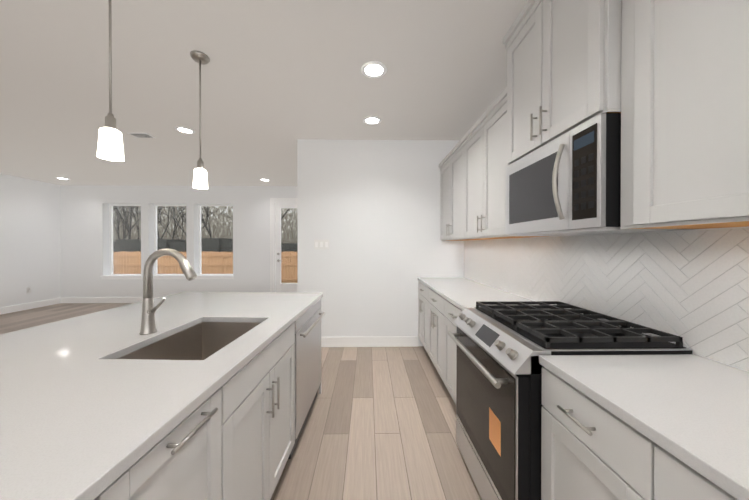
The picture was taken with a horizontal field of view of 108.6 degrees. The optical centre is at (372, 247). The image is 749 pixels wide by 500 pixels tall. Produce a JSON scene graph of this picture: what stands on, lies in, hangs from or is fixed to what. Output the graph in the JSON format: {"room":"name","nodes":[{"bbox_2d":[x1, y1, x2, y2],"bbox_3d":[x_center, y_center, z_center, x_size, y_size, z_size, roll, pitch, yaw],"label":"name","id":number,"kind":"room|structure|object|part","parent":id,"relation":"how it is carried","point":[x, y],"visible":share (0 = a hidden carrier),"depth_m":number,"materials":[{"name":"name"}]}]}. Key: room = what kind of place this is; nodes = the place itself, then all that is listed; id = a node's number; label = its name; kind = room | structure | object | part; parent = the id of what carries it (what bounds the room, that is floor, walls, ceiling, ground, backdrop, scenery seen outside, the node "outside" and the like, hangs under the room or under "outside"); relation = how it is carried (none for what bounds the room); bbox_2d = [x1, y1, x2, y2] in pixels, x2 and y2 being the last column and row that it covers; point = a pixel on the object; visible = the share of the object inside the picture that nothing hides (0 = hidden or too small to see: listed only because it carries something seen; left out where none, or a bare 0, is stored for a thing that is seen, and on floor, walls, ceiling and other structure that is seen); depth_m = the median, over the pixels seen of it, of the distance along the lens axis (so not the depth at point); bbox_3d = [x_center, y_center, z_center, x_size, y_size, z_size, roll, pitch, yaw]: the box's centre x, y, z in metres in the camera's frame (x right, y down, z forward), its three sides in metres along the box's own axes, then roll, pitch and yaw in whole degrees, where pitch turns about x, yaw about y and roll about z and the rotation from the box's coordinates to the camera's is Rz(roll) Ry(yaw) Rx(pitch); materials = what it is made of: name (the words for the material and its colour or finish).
{"room":"kitchen","nodes":[
{"label":"kitchen","id":0,"kind":"room"},
{"bbox_2d":[0,174,60,307],"bbox_3d":[-7.199,-0.037,1.657,0.120,2.730,9.150,0,0,-1],"label":"wall","id":1,"kind":"structure","parent":0,"point":[30,239],"depth_m":5.64,"materials":[{"name":"white paint"}]},
{"bbox_2d":[0,298,60,314],"bbox_3d":[-7.132,1.260,1.726,0.018,0.135,9.030,0,0,-1],"label":"baseboard","id":2,"kind":"structure","parent":1,"relation":"attached to","point":[9,309],"depth_m":5.63,"materials":[{"name":"white paint"}]},
{"bbox_2d":[60,185,296,296],"bbox_3d":[-3.017,-0.064,6.420,8.636,2.730,0.240,0,0,-1],"label":"wall","id":3,"kind":"structure","parent":0,"point":[85,237],"depth_m":6.27,"materials":[{"name":"white paint"}]},
{"bbox_2d":[61,297,158,302],"bbox_3d":[-4.793,1.234,6.271,4.780,0.135,0.014,0,0,-1],"label":"baseboard","id":4,"kind":"structure","parent":3,"relation":"attached to","point":[63,299],"depth_m":6.24,"materials":[{"name":"white paint"}]},
{"bbox_2d":[100,275,141,278],"bbox_3d":[-5.817,0.707,6.324,0.934,0.089,0.199,0,0,-1],"label":"window sill","id":5,"kind":"structure","parent":3,"relation":"attached to","point":[122,277],"depth_m":6.25,"materials":[{"name":"white paint"}]},
{"bbox_2d":[109,204,140,274],"bbox_3d":[-5.819,-0.167,6.449,0.874,1.695,0.060,0,0,-1],"label":"window","id":6,"kind":"structure","parent":3,"relation":"in","point":[111,209],"depth_m":6.44,"materials":[{"name":"clear glass"}]},
{"bbox_2d":[153,275,185,278],"bbox_3d":[-4.768,0.707,6.340,0.932,0.089,0.199,0,0,-1],"label":"window sill","id":7,"kind":"structure","parent":3,"relation":"attached to","point":[169,277],"depth_m":6.26,"materials":[{"name":"white paint"}]},
{"bbox_2d":[154,205,185,274],"bbox_3d":[-4.770,-0.167,6.466,0.872,1.695,0.060,0,0,-1],"label":"window","id":8,"kind":"structure","parent":3,"relation":"in","point":[156,264],"depth_m":6.44,"materials":[{"name":"clear glass"}]},
{"bbox_2d":[195,275,233,278],"bbox_3d":[-3.706,0.707,6.357,0.956,0.089,0.199,0,0,-1],"label":"window sill","id":9,"kind":"structure","parent":3,"relation":"attached to","point":[215,276],"depth_m":6.28,"materials":[{"name":"white paint"}]},
{"bbox_2d":[199,205,232,274],"bbox_3d":[-3.708,-0.167,6.483,0.896,1.695,0.060,0,0,-1],"label":"window","id":10,"kind":"structure","parent":3,"relation":"in","point":[200,249],"depth_m":6.47,"materials":[{"name":"clear glass"}]},
{"bbox_2d":[270,198,296,291],"bbox_3d":[-1.853,0.079,6.309,1.070,2.445,0.017,0,0,-1],"label":"door frame","id":11,"kind":"structure","parent":3,"relation":"attached to","point":[272,200],"depth_m":6.29,"materials":[{"name":"white paint"}]},
{"bbox_2d":[274,202,296,291],"bbox_3d":[-1.855,0.116,6.439,0.916,2.367,0.236,0,0,-1],"label":"back door","id":12,"kind":"structure","parent":3,"relation":"in","point":[275,242],"depth_m":6.32,"materials":[{"name":"white paint"}]},
{"bbox_2d":[276,203,297,292],"bbox_3d":[-1.854,0.128,6.362,0.850,2.325,0.104,0,0,-1],"label":"door leaf","id":13,"kind":"structure","parent":12,"relation":"attached to","point":[287,287],"depth_m":6.36,"materials":[{"name":"white paint"}]},
{"bbox_2d":[0,303,481,499],"bbox_3d":[-2.944,1.377,1.853,8.636,0.100,9.390,0,0,-1],"label":"floor","id":14,"kind":"structure","parent":0,"point":[380,424],"depth_m":1.95,"materials":[{"name":"brown wood"}]},
{"bbox_2d":[140,296,324,499],"bbox_3d":[-0.952,0.891,0.902,1.141,0.883,3.039,0,0,-1],"label":"kitchen island","id":15,"kind":"object","parent":14,"relation":"on","point":[241,453],"depth_m":1.16,"materials":[{"name":"grey paint"}]},
{"bbox_2d":[0,292,322,499],"bbox_3d":[-1.129,0.433,0.908,1.429,0.032,3.106,0,0,-1],"label":"island countertop","id":16,"kind":"structure","parent":15,"relation":"on","point":[77,422],"depth_m":0.78,"materials":[{"name":"white stone"}]},
{"bbox_2d":[132,248,199,335],"bbox_3d":[-0.983,0.210,1.296,0.269,0.409,0.084,0,0,-1],"label":"faucet","id":17,"kind":"object","parent":16,"relation":"on","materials":[{"name":"silver metal"}]},
{"bbox_2d":[112,320,259,359],"bbox_3d":[-0.814,0.558,1.294,0.460,0.246,0.641,0,0,-1],"label":"sink","id":18,"kind":"object","parent":16,"relation":"in","point":[199,338],"depth_m":1.52,"materials":[{"name":"silver metal"}]},
{"bbox_2d":[288,298,324,458],"bbox_3d":[-0.723,0.876,2.015,0.647,0.859,0.733,0,0,-1],"label":"dishwasher","id":19,"kind":"object","parent":15,"relation":"in","point":[307,326],"depth_m":1.89,"materials":[{"name":"silver metal"}]},
{"bbox_2d":[418,281,425,349],"bbox_3d":[0.921,0.877,3.239,0.615,0.884,0.665,0,0,-1],"label":"base cabinet","id":20,"kind":"object","parent":14,"relation":"on","point":[421,288],"depth_m":3.28,"materials":[{"name":"grey paint"}]},
{"bbox_2d":[426,285,441,371],"bbox_3d":[0.931,0.880,2.663,0.615,0.884,0.733,0,0,-1],"label":"base cabinet","id":21,"kind":"object","parent":14,"relation":"on","point":[433,300],"depth_m":2.73,"materials":[{"name":"grey paint"}]},
{"bbox_2d":[438,297,463,403],"bbox_3d":[0.940,0.884,2.099,0.615,0.884,0.638,0,0,-1],"label":"base cabinet","id":22,"kind":"object","parent":14,"relation":"on","point":[450,312],"depth_m":2.25,"materials":[{"name":"grey paint"}]},
{"bbox_2d":[418,277,529,308],"bbox_3d":[0.922,0.422,2.673,0.614,0.032,1.791,0,0,-1],"label":"countertop","id":23,"kind":"structure","parent":22,"relation":"on","point":[464,292],"depth_m":2.47,"materials":[{"name":"white stone"}]},
{"bbox_2d":[447,301,692,499],"bbox_3d":[0.867,0.843,1.411,0.760,0.973,0.726,0,0,-1],"label":"range","id":24,"kind":"object","parent":14,"relation":"on","point":[501,346],"visible":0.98,"depth_m":1.19,"materials":[{"name":"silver metal"}]},
{"bbox_2d":[539,361,617,499],"bbox_3d":[0.960,0.891,0.810,0.615,0.884,0.468,0,0,-1],"label":"base cabinet","id":25,"kind":"object","parent":14,"relation":"on","point":[577,431],"depth_m":0.87,"materials":[{"name":"grey paint"}]},
{"bbox_2d":[539,354,748,499],"bbox_3d":[0.962,0.436,0.189,0.614,0.032,1.706,0,0,-1],"label":"countertop","id":26,"kind":"structure","parent":25,"relation":"on","point":[697,406],"depth_m":0.74,"materials":[{"name":"white stone"}]},
{"bbox_2d":[614,413,745,499],"bbox_3d":[0.968,0.894,0.352,0.615,0.884,0.692,0,0,-1],"label":"base cabinet","id":27,"kind":"object","parent":14,"relation":"on","point":[645,468],"depth_m":0.63,"materials":[{"name":"grey paint"}]},
{"bbox_2d":[0,0,527,185],"bbox_3d":[-2.944,-1.453,1.837,8.636,0.100,9.390,0,0,-1],"label":"ceiling","id":28,"kind":"structure","parent":0,"point":[279,78],"depth_m":2.27,"materials":[{"name":"grey paint"}]},
{"bbox_2d":[97,0,123,160],"bbox_3d":[-1.273,-0.916,1.309,0.124,0.968,0.124,0,0,-1],"label":"pendant light","id":29,"kind":"object","parent":28,"relation":"hanging from","point":[110,142],"visible":1,"depth_m":1.30,"materials":[{"name":"white glass"}]},
{"bbox_3d":[-1.273,-0.503,1.311,0.098,0.142,0.098,0,0,-1],"label":"lamp shade","id":30,"kind":"part","parent":29,"relation":"part of","materials":[{"name":"white glass"}]},
{"bbox_2d":[127,133,155,137],"bbox_3d":[-2.907,-1.407,3.393,0.240,0.009,0.150,0,0,-1],"label":"ceiling vent","id":31,"kind":"object","parent":28,"relation":"in","point":[141,135],"visible":1,"depth_m":3.39,"materials":[{"name":"white metal"}]},
{"bbox_2d":[175,126,194,133],"bbox_3d":[-2.254,-1.406,3.244,0.206,0.010,0.206,0,0,-1],"label":"recessed light","id":32,"kind":"object","parent":28,"relation":"in","point":[181,129],"visible":1,"depth_m":3.24,"materials":[{"name":"white paint"}]},
{"bbox_2d":[190,50,209,188],"bbox_3d":[-1.268,-0.920,1.986,0.124,0.968,0.124,0,0,-1],"label":"pendant light","id":33,"kind":"object","parent":28,"relation":"hanging from","point":[200,180],"visible":1,"depth_m":1.97,"materials":[{"name":"white glass"}]},
{"bbox_3d":[-1.268,-0.507,1.988,0.098,0.142,0.098,0,0,-1],"label":"lamp shade","id":34,"kind":"part","parent":33,"relation":"part of","materials":[{"name":"white glass"}]},
{"bbox_2d":[363,116,380,124],"bbox_3d":[0.000,-1.405,2.990,0.206,0.010,0.206,0,0,-1],"label":"recessed light","id":35,"kind":"object","parent":28,"relation":"in","point":[372,120],"visible":1,"depth_m":2.99,"materials":[{"name":"white paint"}]},
{"bbox_2d":[361,61,386,77],"bbox_3d":[0.014,-1.400,2.130,0.206,0.010,0.206,0,0,-1],"label":"recessed light","id":36,"kind":"object","parent":28,"relation":"in","point":[373,69],"visible":1,"depth_m":2.12,"materials":[{"name":"white paint"}]},
{"bbox_2d":[297,139,463,345],"bbox_3d":[0.122,-0.049,3.615,2.208,2.730,0.120,0,0,-1],"label":"wall","id":37,"kind":"structure","parent":0,"point":[369,210],"depth_m":3.55,"materials":[{"name":"white paint"}]},
{"bbox_2d":[314,240,328,249],"bbox_3d":[-0.664,-0.033,3.538,0.200,0.130,0.008,0,0,-1],"label":"switch plate","id":38,"kind":"object","parent":37,"relation":"attached to","point":[321,244],"visible":1,"depth_m":3.54,"materials":[{"name":"white plastic"}]},
{"bbox_2d":[321,336,417,346],"bbox_3d":[-0.192,1.249,3.551,1.606,0.135,0.014,0,0,-1],"label":"baseboard","id":39,"kind":"structure","parent":37,"relation":"attached to","point":[394,341],"depth_m":3.55,"materials":[{"name":"white paint"}]},
{"bbox_2d":[467,226,748,371],"bbox_3d":[1.315,-0.038,1.793,0.120,2.730,9.150,0,0,-1],"label":"wall","id":40,"kind":"structure","parent":0,"point":[627,233],"depth_m":1.15,"materials":[{"name":"white paint"}]},
{"bbox_2d":[439,148,458,239],"bbox_3d":[1.068,-0.569,3.087,0.326,0.953,0.957,0,0,-1],"label":"upper cabinet","id":41,"kind":"object","parent":40,"relation":"attached to","point":[449,173],"depth_m":3.11,"materials":[{"name":"grey paint"}]},
{"bbox_2d":[459,96,530,239],"bbox_3d":[1.081,-0.564,2.252,0.326,0.953,0.956,0,0,-1],"label":"upper cabinet","id":42,"kind":"object","parent":40,"relation":"attached to","point":[482,174],"depth_m":2.22,"materials":[{"name":"grey paint"}]},
{"bbox_2d":[503,0,614,167],"bbox_3d":[1.070,-0.929,1.404,0.375,0.784,0.732,0,0,-1],"label":"upper cabinet","id":43,"kind":"object","parent":40,"relation":"attached to","point":[561,53],"depth_m":1.31,"materials":[{"name":"grey paint"}]},
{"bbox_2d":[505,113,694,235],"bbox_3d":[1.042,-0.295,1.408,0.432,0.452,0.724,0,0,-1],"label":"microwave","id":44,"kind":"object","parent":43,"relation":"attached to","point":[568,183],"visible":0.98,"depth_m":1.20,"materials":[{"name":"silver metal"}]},
{"bbox_2d":[464,228,748,370],"bbox_3d":[1.255,0.173,1.455,0.010,0.480,4.233,0,0,-1],"label":"backsplash","id":45,"kind":"structure","parent":40,"relation":"attached to","point":[691,288],"depth_m":1.22,"materials":[{"name":"tile"}]},
{"bbox_2d":[607,0,748,228],"bbox_3d":[1.105,-0.556,0.789,0.326,0.953,0.498,0,0,-1],"label":"upper cabinet","id":46,"kind":"object","parent":40,"relation":"attached to","point":[668,80],"depth_m":0.84,"materials":[{"name":"grey paint"}]},
{"bbox_2d":[739,0,748,219],"bbox_3d":[1.114,-0.553,0.227,0.326,0.953,0.884,0,0,-1],"label":"upper cabinet","id":47,"kind":"object","parent":40,"relation":"attached to","point":[743,4],"depth_m":0.69,"materials":[{"name":"grey paint"}]},
{"label":"outside","id":48,"kind":"structure","parent":0,"visible":0},
{"bbox_2d":[113,206,297,282],"bbox_3d":[-5.324,-9.294,23.123,80.000,23.000,33.320,0,0,-1],"label":"yard","id":49,"kind":"structure","parent":48,"point":[288,235],"depth_m":16.29,"materials":[{"name":"brown plant"}]}
]}

